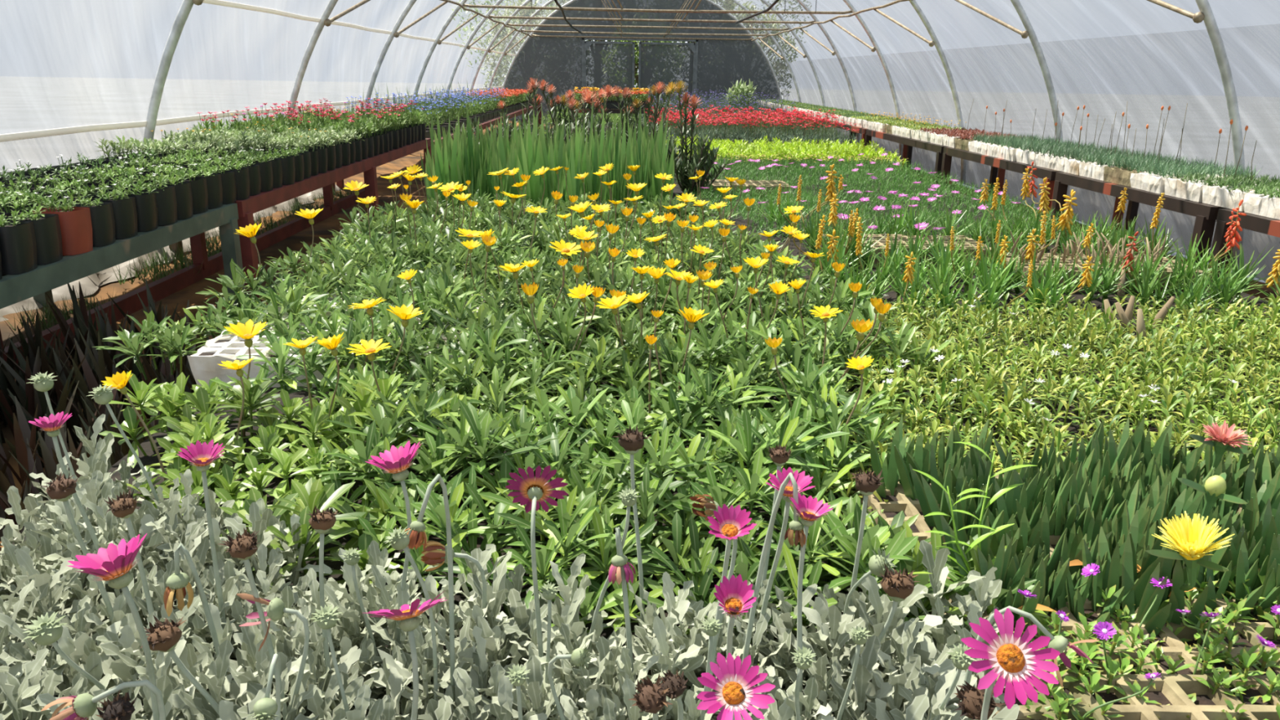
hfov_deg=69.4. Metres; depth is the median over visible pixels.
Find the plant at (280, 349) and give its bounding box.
[210,328,371,427]
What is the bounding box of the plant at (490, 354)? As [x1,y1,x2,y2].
[416,320,551,400]
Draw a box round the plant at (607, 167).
[598,163,640,215]
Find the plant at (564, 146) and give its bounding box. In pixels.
[552,146,565,201]
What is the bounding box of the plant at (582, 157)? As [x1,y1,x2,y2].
[581,157,592,192]
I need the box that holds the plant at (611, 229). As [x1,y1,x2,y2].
[567,222,649,315]
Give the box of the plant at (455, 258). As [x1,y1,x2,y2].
[403,246,493,279]
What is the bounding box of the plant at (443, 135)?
[442,122,457,183]
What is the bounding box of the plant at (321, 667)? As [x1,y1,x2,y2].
[225,505,389,719]
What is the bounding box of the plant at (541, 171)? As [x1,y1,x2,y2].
[503,166,559,232]
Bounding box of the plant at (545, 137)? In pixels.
[545,137,547,155]
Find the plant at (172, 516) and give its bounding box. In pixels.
[105,477,238,602]
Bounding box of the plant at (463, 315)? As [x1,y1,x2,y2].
[416,293,522,356]
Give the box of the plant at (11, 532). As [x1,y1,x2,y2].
[0,485,84,607]
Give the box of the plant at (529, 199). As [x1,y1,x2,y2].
[519,198,542,206]
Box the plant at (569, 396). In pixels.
[470,384,648,485]
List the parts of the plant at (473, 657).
wilted flower, stem, stem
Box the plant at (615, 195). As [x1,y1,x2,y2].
[603,139,621,203]
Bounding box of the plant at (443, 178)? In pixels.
[434,121,461,209]
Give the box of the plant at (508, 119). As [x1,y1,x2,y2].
[493,119,511,144]
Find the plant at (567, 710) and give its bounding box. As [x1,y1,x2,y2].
[546,644,649,719]
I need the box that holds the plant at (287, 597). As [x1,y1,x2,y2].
[228,568,380,697]
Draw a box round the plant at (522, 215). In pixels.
[483,208,534,230]
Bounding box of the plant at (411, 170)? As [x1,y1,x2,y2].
[402,164,455,221]
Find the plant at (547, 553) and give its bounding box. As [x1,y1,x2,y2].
[453,498,671,632]
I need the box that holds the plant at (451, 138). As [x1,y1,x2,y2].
[451,137,474,200]
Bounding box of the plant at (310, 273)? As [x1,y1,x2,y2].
[264,268,346,302]
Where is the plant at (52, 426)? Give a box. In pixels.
[0,411,162,631]
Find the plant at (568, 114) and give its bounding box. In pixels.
[568,114,581,144]
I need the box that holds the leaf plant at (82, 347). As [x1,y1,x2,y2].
[22,306,97,377]
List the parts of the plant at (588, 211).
flower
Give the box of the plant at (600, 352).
[538,331,674,418]
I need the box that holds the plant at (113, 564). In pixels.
[35,533,242,719]
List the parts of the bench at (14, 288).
leg, leg, rail, leg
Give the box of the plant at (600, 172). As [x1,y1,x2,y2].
[577,170,612,218]
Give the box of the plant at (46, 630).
[22,488,231,719]
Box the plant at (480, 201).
[450,192,497,229]
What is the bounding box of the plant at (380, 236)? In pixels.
[372,233,405,257]
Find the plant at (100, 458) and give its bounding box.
[4,413,161,524]
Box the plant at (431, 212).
[415,175,484,239]
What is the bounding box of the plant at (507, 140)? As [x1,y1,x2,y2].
[506,116,523,155]
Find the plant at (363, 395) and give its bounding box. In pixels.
[317,338,464,451]
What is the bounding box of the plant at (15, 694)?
[0,648,111,719]
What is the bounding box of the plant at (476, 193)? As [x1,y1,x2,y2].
[440,190,502,213]
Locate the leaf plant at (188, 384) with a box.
[168,342,202,392]
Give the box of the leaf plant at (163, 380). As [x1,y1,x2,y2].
[160,368,179,411]
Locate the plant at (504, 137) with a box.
[486,123,506,155]
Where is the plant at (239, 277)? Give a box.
[186,223,319,317]
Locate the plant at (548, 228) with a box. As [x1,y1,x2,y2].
[515,217,576,263]
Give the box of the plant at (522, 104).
[521,104,542,131]
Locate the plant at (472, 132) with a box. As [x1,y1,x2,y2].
[471,132,480,196]
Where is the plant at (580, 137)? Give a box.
[570,124,590,186]
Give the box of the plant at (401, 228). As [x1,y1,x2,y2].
[354,183,421,239]
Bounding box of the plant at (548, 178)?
[539,116,568,205]
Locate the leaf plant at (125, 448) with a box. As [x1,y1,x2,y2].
[109,382,146,456]
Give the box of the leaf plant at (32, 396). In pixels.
[0,342,88,439]
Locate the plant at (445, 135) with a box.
[444,128,462,164]
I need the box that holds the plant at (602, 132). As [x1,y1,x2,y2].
[582,108,615,204]
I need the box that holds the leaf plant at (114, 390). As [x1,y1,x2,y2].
[66,372,131,439]
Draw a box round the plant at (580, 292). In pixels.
[488,282,610,398]
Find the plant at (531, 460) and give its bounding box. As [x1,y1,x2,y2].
[492,429,639,548]
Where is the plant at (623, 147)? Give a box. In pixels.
[615,111,631,195]
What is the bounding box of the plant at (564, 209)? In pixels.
[549,201,590,224]
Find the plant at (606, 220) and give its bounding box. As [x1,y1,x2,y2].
[580,180,633,239]
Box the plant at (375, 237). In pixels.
[340,228,395,263]
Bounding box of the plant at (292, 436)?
[248,404,365,486]
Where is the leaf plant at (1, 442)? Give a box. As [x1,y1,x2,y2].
[0,359,3,470]
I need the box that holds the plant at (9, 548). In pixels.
[0,536,71,640]
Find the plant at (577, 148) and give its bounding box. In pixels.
[566,116,593,193]
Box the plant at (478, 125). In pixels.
[478,124,493,155]
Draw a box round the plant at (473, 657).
[347,474,523,719]
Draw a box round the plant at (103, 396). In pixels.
[87,383,248,564]
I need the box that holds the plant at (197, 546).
[129,518,270,631]
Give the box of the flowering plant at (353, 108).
[346,87,386,116]
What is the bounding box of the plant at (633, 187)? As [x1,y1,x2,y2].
[600,182,646,257]
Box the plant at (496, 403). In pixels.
[407,364,565,471]
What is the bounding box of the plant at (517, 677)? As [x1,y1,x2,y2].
[505,663,530,719]
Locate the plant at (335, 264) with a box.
[297,255,416,296]
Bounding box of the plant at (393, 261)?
[354,248,426,284]
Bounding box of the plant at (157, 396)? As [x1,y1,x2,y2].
[97,371,236,467]
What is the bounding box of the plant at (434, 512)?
[324,465,530,598]
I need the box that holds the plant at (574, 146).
[573,146,587,188]
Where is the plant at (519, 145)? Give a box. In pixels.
[511,137,535,200]
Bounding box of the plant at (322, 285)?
[300,271,370,302]
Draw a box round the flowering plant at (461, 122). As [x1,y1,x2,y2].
[432,93,466,128]
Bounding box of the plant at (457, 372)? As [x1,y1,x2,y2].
[391,347,519,428]
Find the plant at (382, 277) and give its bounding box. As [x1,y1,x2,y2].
[343,264,415,310]
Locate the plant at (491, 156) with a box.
[479,137,493,198]
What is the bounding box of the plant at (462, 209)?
[440,208,485,228]
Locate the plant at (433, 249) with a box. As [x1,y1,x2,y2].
[391,239,457,275]
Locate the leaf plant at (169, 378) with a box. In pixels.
[124,344,195,416]
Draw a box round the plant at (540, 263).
[496,255,568,293]
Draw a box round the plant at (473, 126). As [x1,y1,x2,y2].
[460,125,473,197]
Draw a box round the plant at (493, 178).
[490,149,509,199]
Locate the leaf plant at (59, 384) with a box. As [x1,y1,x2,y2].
[0,330,106,448]
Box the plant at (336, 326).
[285,305,411,372]
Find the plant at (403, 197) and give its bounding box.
[383,193,436,257]
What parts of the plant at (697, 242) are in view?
flower, stem, flower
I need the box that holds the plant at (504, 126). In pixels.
[502,113,520,145]
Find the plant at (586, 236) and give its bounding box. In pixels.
[535,225,607,304]
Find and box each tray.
[186,319,478,387]
[259,290,510,321]
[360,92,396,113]
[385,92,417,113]
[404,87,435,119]
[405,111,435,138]
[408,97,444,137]
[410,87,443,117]
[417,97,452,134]
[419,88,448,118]
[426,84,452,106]
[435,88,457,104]
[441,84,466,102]
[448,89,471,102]
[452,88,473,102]
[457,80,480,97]
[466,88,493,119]
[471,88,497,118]
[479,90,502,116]
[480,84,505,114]
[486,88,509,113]
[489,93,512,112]
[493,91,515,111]
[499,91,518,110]
[503,89,524,108]
[505,92,521,109]
[506,88,526,107]
[510,90,527,106]
[513,90,531,105]
[515,88,533,105]
[573,86,599,104]
[573,89,598,108]
[599,90,623,109]
[604,88,623,102]
[626,87,649,102]
[627,89,648,109]
[694,179,791,199]
[772,101,803,108]
[777,102,808,108]
[782,102,809,109]
[787,103,817,111]
[791,104,823,112]
[794,105,826,111]
[797,105,831,113]
[800,106,837,111]
[804,106,840,115]
[808,107,845,116]
[813,108,853,116]
[817,109,857,119]
[820,233,991,268]
[822,110,860,119]
[827,111,868,120]
[832,111,873,120]
[836,111,879,123]
[844,113,888,124]
[848,115,897,125]
[855,111,906,127]
[855,472,1258,615]
[862,112,910,128]
[867,113,921,130]
[875,115,927,132]
[884,115,938,133]
[892,117,948,135]
[900,118,958,137]
[911,120,966,140]
[919,99,986,142]
[919,576,1279,719]
[930,128,1000,145]
[942,106,1016,147]
[955,100,1031,151]
[968,130,1044,153]
[981,104,1066,157]
[997,112,1083,161]
[1015,105,1110,165]
[1035,117,1132,170]
[1055,102,1161,175]
[1074,106,1186,181]
[1103,102,1224,186]
[1129,128,1263,194]
[1164,119,1279,202]
[1202,176,1279,211]
[1243,185,1279,219]
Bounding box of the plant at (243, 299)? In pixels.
[200,272,333,326]
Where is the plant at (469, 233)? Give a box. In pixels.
[434,227,493,289]
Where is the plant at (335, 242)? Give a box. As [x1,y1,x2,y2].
[281,234,358,271]
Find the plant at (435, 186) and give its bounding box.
[396,182,450,244]
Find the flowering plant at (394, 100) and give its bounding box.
[369,84,410,124]
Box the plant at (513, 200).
[498,191,546,252]
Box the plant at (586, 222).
[538,213,604,240]
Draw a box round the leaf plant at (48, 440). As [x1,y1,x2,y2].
[25,408,114,476]
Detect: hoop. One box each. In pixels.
[141,0,1244,270]
[286,0,1063,142]
[364,0,965,183]
[412,0,902,162]
[444,0,859,144]
[469,0,827,129]
[488,0,803,124]
[501,0,782,98]
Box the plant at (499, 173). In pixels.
[477,168,524,231]
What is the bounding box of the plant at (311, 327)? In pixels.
[257,306,356,370]
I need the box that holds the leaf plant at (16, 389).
[0,328,57,414]
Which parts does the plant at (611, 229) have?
stem, half open flower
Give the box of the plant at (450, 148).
[446,128,467,152]
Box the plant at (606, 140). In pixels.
[591,140,612,195]
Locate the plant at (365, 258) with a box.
[291,243,404,281]
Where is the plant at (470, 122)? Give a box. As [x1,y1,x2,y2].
[466,121,479,148]
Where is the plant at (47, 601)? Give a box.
[0,547,109,666]
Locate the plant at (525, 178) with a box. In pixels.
[497,173,541,235]
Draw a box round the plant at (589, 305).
[535,264,637,355]
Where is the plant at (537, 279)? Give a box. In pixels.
[488,268,569,318]
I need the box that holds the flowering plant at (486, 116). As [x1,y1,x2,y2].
[463,92,488,121]
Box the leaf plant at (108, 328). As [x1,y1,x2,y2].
[84,305,128,379]
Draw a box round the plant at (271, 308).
[217,278,341,347]
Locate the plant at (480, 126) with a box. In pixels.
[473,126,488,152]
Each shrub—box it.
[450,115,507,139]
[496,93,543,138]
[502,83,541,140]
[509,77,575,148]
[537,79,606,133]
[555,84,617,146]
[580,89,638,151]
[597,84,671,142]
[631,81,676,144]
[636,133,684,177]
[667,80,731,197]
[720,78,759,114]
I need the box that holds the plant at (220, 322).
[172,297,271,350]
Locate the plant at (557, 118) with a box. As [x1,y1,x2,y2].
[555,118,565,146]
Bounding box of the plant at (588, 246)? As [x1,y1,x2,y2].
[543,240,656,326]
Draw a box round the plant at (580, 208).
[563,201,623,272]
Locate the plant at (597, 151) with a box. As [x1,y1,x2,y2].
[597,151,612,182]
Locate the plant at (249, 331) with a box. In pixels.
[155,319,286,450]
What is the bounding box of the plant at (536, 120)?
[518,111,541,154]
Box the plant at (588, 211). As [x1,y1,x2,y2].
[550,172,617,231]
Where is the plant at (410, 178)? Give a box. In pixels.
[398,174,444,233]
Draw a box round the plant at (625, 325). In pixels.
[573,315,658,372]
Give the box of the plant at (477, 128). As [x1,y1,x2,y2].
[462,116,482,149]
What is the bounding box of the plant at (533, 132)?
[533,132,550,206]
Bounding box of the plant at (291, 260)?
[253,208,332,290]
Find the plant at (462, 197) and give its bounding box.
[417,192,494,265]
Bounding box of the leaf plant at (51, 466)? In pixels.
[8,424,90,507]
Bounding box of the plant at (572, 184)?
[563,135,585,204]
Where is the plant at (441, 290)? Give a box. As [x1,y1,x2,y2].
[380,268,478,324]
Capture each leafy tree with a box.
[501,14,549,88]
[541,0,648,84]
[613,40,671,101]
[638,0,725,44]
[694,13,782,94]
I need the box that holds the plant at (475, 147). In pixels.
[475,146,489,182]
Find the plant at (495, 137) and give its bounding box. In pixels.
[494,137,515,199]
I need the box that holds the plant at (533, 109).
[526,109,543,134]
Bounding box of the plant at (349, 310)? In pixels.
[311,296,394,330]
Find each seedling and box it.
[0,165,26,180]
[0,166,37,186]
[0,179,33,195]
[0,189,22,208]
[0,191,36,213]
[0,210,37,274]
[0,212,11,217]
[0,252,2,279]
[4,181,47,200]
[4,204,62,265]
[5,160,45,175]
[7,166,54,191]
[10,186,62,208]
[24,165,61,182]
[26,164,66,173]
[30,177,67,197]
[32,173,71,186]
[32,189,93,255]
[46,164,74,175]
[46,182,93,203]
[51,154,85,169]
[52,170,91,193]
[56,164,96,182]
[62,163,97,173]
[66,179,112,198]
[68,195,115,246]
[71,151,102,167]
[71,167,113,187]
[80,158,117,169]
[81,154,116,164]
[84,166,116,177]
[87,183,137,239]
[90,177,133,193]
[93,165,134,182]
[95,137,133,160]
[97,156,127,173]
[101,155,132,167]
[111,135,149,157]
[111,167,150,187]
[114,160,151,177]
[115,178,158,231]
[116,156,148,169]
[120,150,148,163]
[130,164,164,183]
[130,172,177,226]
[132,138,160,155]
[132,146,164,162]
[132,152,164,166]
[133,162,165,174]
[142,137,182,157]
[146,129,173,152]
[147,162,184,172]
[148,153,176,164]
[150,171,193,219]
[151,164,185,177]
[158,141,186,155]
[162,129,185,151]
[165,152,193,167]
[167,128,199,148]
[167,148,194,160]
[168,165,208,214]
[170,164,194,174]
[173,137,203,152]
[178,124,205,146]
[178,146,203,157]
[178,152,212,164]
[180,126,213,151]
[182,159,213,171]
[184,163,222,208]
[187,139,217,155]
[193,151,219,162]
[195,111,219,137]
[196,128,222,150]
[197,126,226,153]
[197,156,226,167]
[200,157,236,204]
[202,111,231,135]
[204,146,233,159]
[205,125,234,146]
[210,133,236,151]
[210,152,240,165]
[211,119,237,141]
[215,140,244,156]
[216,158,249,199]
[221,130,253,149]
[223,149,249,160]
[225,127,239,143]
[225,130,263,155]
[226,110,249,135]
[228,128,258,146]
[228,159,261,195]
[235,146,262,159]
[238,106,262,129]
[239,128,266,151]
[240,112,260,132]
[240,151,272,191]
[243,124,271,145]
[244,119,269,138]
[248,130,272,149]
[252,148,270,156]
[253,105,262,121]
[253,106,277,133]
[253,121,275,136]
[255,135,282,155]
[256,149,283,188]
[259,116,286,134]
[262,102,283,125]
[262,124,284,147]
[264,135,291,151]
[265,146,295,185]
[271,101,289,124]
[271,112,288,134]
[271,132,292,145]
[272,102,292,132]
[272,111,296,130]
[274,128,297,150]
[277,145,304,182]
[280,128,297,143]
[283,103,298,126]
[283,146,311,178]
[284,108,297,124]
[284,124,306,142]
[284,133,310,148]
[286,107,305,130]
[287,102,303,117]
[291,129,318,146]
[292,100,311,124]
[292,107,318,132]
[292,134,321,176]
[293,114,311,136]
[295,101,311,117]
[299,105,319,117]
[300,128,329,173]
[301,127,326,144]
[305,104,325,123]
[306,100,322,113]
[306,115,320,131]
[307,104,320,119]
[309,130,336,170]
[310,106,329,129]
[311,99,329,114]
[311,108,333,122]
[316,111,345,126]
[316,121,336,142]
[316,124,347,168]
[317,110,335,129]
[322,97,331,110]
[324,120,346,138]
[328,109,349,132]
[330,111,348,137]
[331,130,351,165]
[332,112,355,137]
[334,128,355,163]
[341,128,364,161]
[342,109,351,123]
[345,109,363,134]
[346,115,368,159]
[348,112,368,134]
[350,115,375,157]
[353,102,372,118]
[357,106,373,133]
[359,100,371,112]
[360,102,375,117]
[360,120,379,155]
[365,98,382,115]
[365,109,385,154]
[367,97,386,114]
[370,106,392,151]
[372,109,389,151]
[382,106,399,149]
[385,109,404,147]
[388,103,407,146]
[393,102,417,143]
[399,99,417,142]
[399,113,411,144]
[405,110,423,141]
[410,103,426,139]
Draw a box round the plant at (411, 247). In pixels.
[346,230,439,274]
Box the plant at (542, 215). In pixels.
[526,209,567,233]
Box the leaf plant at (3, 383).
[0,334,12,426]
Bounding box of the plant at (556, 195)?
[522,190,608,255]
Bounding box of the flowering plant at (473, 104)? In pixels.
[449,90,478,124]
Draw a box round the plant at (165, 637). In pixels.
[139,527,366,719]
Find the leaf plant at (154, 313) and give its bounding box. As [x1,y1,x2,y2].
[128,299,177,369]
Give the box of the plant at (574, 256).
[542,213,622,279]
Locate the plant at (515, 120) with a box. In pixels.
[507,120,518,156]
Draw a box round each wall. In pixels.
[0,0,514,134]
[0,87,501,174]
[503,0,780,123]
[771,23,1279,180]
[795,117,1279,282]
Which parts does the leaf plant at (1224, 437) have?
stem, faded flower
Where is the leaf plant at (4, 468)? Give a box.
[0,443,15,487]
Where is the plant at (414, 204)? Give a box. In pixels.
[391,199,447,266]
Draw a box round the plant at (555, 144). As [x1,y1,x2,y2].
[548,135,564,201]
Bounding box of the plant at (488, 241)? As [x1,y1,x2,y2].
[439,235,520,312]
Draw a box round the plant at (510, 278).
[465,228,553,306]
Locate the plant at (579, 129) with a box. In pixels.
[572,128,591,169]
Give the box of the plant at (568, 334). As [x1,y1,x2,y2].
[497,297,613,385]
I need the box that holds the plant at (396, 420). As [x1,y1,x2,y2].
[293,379,475,500]
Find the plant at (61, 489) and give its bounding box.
[27,471,191,696]
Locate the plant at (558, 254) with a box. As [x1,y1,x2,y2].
[527,237,578,270]
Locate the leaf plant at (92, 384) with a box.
[52,328,123,431]
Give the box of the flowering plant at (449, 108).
[422,88,461,132]
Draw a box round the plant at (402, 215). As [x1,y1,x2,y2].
[376,170,421,237]
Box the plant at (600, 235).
[592,235,627,256]
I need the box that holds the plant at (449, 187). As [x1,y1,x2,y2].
[438,181,479,244]
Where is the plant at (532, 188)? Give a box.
[517,113,543,218]
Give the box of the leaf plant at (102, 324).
[76,297,124,359]
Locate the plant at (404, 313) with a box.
[315,304,435,422]
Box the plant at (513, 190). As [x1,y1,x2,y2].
[497,118,526,205]
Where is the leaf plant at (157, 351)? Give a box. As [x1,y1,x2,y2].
[150,302,208,381]
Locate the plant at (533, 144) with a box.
[523,144,541,196]
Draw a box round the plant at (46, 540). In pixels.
[3,489,181,606]
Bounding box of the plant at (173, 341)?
[95,310,211,379]
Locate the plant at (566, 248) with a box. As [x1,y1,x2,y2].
[511,239,593,333]
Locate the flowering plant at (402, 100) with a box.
[395,85,425,123]
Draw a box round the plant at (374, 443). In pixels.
[304,417,468,537]
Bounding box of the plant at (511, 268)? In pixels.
[475,257,592,351]
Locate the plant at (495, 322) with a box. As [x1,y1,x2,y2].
[406,303,564,377]
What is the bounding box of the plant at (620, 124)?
[613,110,621,149]
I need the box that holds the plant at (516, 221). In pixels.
[478,179,540,240]
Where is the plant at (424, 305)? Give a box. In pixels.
[353,284,456,336]
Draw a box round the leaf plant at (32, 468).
[0,431,66,533]
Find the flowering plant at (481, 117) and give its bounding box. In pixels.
[454,90,484,123]
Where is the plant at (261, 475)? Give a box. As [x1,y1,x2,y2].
[214,446,344,537]
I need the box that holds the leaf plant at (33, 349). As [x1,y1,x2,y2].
[25,315,71,408]
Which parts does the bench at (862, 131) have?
rail, leg, leg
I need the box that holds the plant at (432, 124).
[420,109,442,204]
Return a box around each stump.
[1103,299,1116,344]
[1115,302,1133,347]
[1116,269,1125,307]
[1121,295,1134,337]
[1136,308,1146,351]
[1148,296,1175,333]
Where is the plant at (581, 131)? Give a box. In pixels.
[581,131,599,161]
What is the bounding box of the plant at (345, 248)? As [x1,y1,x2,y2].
[300,235,378,288]
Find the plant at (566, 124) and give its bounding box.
[560,124,579,143]
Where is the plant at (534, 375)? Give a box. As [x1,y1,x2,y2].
[466,355,586,418]
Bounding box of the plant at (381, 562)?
[310,540,439,653]
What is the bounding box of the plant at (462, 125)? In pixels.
[461,124,477,173]
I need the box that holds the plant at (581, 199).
[551,167,596,213]
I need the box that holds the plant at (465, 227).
[444,222,513,254]
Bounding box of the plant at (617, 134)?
[604,121,626,198]
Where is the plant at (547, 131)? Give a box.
[545,130,559,151]
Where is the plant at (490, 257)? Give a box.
[434,236,516,284]
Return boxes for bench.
[0,203,245,361]
[168,137,431,304]
[336,103,541,188]
[568,106,653,124]
[786,111,852,143]
[817,119,907,168]
[864,128,998,199]
[939,146,1125,238]
[1048,172,1228,269]
[1208,208,1279,281]
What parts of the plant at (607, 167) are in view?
flower, stem, flower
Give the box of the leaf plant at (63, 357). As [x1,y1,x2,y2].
[43,337,93,414]
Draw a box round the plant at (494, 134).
[486,133,495,190]
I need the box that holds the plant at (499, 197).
[484,193,533,217]
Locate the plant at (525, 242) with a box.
[497,230,556,261]
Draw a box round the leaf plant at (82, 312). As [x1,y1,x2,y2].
[45,281,96,366]
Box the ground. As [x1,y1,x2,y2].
[502,84,1278,285]
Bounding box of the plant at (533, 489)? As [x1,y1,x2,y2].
[470,465,599,719]
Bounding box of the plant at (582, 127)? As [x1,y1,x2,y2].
[566,127,585,187]
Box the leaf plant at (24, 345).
[3,306,53,370]
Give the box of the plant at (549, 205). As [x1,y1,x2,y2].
[523,166,570,226]
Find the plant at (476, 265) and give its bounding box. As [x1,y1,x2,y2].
[456,253,543,290]
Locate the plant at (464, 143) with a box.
[456,132,479,204]
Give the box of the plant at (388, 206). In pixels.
[364,200,418,224]
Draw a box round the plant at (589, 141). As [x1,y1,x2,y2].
[574,141,590,162]
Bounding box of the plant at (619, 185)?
[612,137,626,200]
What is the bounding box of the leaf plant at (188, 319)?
[142,299,208,379]
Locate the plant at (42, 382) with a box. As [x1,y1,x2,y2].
[22,371,139,564]
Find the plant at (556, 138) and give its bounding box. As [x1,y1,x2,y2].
[555,137,571,203]
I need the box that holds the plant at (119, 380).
[101,370,253,515]
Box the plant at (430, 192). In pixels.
[425,147,444,204]
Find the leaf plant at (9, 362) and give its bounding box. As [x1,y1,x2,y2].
[0,334,35,410]
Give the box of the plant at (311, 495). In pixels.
[219,477,419,598]
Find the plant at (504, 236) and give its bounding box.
[455,199,549,284]
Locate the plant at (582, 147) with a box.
[581,133,590,156]
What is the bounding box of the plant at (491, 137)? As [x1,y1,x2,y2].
[484,123,498,191]
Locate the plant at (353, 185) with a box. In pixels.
[323,180,404,248]
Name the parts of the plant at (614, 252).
stem, half open flower, stem, flower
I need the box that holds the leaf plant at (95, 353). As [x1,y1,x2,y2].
[44,338,131,413]
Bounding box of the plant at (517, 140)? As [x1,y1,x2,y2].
[509,140,518,199]
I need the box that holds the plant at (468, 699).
[417,655,560,719]
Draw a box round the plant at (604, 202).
[566,191,613,213]
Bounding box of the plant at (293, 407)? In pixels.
[253,332,357,470]
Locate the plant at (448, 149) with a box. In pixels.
[446,136,465,212]
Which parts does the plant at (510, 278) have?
flower, stem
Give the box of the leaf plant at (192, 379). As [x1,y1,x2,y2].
[182,360,196,384]
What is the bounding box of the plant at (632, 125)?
[610,124,632,153]
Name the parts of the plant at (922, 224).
flower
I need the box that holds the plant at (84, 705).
[40,680,165,719]
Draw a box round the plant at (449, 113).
[433,113,451,182]
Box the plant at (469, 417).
[394,392,585,525]
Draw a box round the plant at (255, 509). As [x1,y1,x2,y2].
[195,497,333,603]
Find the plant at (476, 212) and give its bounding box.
[448,180,504,238]
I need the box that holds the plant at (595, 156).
[578,129,607,204]
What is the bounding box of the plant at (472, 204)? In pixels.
[422,200,498,269]
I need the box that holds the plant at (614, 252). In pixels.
[559,247,675,334]
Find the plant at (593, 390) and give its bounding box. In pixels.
[505,380,645,449]
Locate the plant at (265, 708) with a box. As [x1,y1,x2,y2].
[216,653,280,719]
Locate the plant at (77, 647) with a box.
[0,612,143,719]
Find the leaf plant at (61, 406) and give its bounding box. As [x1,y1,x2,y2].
[0,365,80,467]
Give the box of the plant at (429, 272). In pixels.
[402,262,482,308]
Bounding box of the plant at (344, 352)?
[287,297,421,399]
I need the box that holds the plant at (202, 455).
[133,439,275,693]
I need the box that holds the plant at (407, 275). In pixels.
[359,269,462,373]
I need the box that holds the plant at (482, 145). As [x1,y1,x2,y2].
[461,124,484,173]
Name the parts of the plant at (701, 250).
stem, flower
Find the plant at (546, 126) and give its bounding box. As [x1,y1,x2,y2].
[544,112,561,146]
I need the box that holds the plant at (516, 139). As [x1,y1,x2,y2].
[514,116,539,203]
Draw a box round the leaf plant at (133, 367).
[89,312,181,404]
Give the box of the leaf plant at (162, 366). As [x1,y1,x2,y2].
[111,341,177,421]
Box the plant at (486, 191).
[476,125,492,202]
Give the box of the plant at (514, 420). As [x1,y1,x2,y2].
[413,408,567,493]
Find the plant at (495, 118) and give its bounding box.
[490,118,496,199]
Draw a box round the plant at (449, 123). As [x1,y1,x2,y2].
[433,123,451,206]
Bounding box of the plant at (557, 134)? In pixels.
[549,124,559,146]
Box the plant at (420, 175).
[404,172,459,226]
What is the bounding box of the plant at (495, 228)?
[476,224,529,258]
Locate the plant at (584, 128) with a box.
[582,119,591,151]
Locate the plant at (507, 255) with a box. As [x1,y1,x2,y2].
[483,205,555,283]
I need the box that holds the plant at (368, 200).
[346,195,399,263]
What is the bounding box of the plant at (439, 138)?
[427,108,457,193]
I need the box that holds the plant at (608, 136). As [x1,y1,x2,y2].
[591,120,609,156]
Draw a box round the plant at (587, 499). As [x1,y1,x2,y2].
[426,464,669,592]
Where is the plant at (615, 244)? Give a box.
[591,195,642,262]
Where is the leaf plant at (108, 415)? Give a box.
[76,398,124,461]
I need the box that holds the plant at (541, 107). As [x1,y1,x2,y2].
[541,106,557,154]
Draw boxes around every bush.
[542,111,568,128]
[580,115,606,127]
[595,113,626,128]
[605,113,619,127]
[614,114,641,128]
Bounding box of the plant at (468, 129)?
[457,103,487,200]
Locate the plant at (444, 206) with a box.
[419,193,462,214]
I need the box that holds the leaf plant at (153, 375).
[140,333,219,388]
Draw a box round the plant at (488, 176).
[484,114,512,200]
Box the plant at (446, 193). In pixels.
[395,191,462,251]
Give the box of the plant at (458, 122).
[448,111,466,182]
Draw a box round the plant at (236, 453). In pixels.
[145,356,292,497]
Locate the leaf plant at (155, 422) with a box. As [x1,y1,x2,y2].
[80,395,159,454]
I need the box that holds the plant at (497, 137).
[490,137,502,199]
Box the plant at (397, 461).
[282,440,464,715]
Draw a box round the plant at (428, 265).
[392,260,470,293]
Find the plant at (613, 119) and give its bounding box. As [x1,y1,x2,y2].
[595,119,613,158]
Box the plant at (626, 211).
[591,206,640,268]
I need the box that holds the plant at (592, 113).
[586,102,600,164]
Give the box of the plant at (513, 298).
[462,280,529,332]
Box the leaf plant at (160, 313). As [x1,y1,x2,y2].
[80,279,177,368]
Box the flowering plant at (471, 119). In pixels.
[440,93,472,124]
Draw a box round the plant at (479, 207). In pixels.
[452,200,503,230]
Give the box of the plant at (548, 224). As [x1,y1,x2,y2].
[540,211,596,244]
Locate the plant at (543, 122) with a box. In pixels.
[542,121,556,208]
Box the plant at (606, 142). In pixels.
[598,127,613,186]
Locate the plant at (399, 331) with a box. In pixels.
[351,317,470,388]
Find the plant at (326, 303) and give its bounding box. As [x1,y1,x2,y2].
[297,290,374,322]
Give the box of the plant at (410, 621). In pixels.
[367,590,446,719]
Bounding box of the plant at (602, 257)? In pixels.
[546,219,643,296]
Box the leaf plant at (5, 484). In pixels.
[0,414,46,541]
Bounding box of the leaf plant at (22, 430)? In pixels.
[0,380,111,503]
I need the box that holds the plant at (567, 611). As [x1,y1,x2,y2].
[493,488,639,708]
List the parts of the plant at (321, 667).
stem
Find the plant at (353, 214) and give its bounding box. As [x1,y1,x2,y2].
[332,205,408,240]
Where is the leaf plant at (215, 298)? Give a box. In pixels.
[210,297,234,337]
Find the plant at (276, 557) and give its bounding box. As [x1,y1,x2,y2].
[200,543,313,661]
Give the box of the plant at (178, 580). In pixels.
[154,542,354,719]
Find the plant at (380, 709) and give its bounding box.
[310,604,395,719]
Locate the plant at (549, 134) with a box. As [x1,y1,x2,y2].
[535,133,553,204]
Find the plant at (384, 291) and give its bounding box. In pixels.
[340,267,439,318]
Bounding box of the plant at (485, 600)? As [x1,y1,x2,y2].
[402,540,559,694]
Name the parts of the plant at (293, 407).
flower, stem, flower, stem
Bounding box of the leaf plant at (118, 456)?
[71,402,124,466]

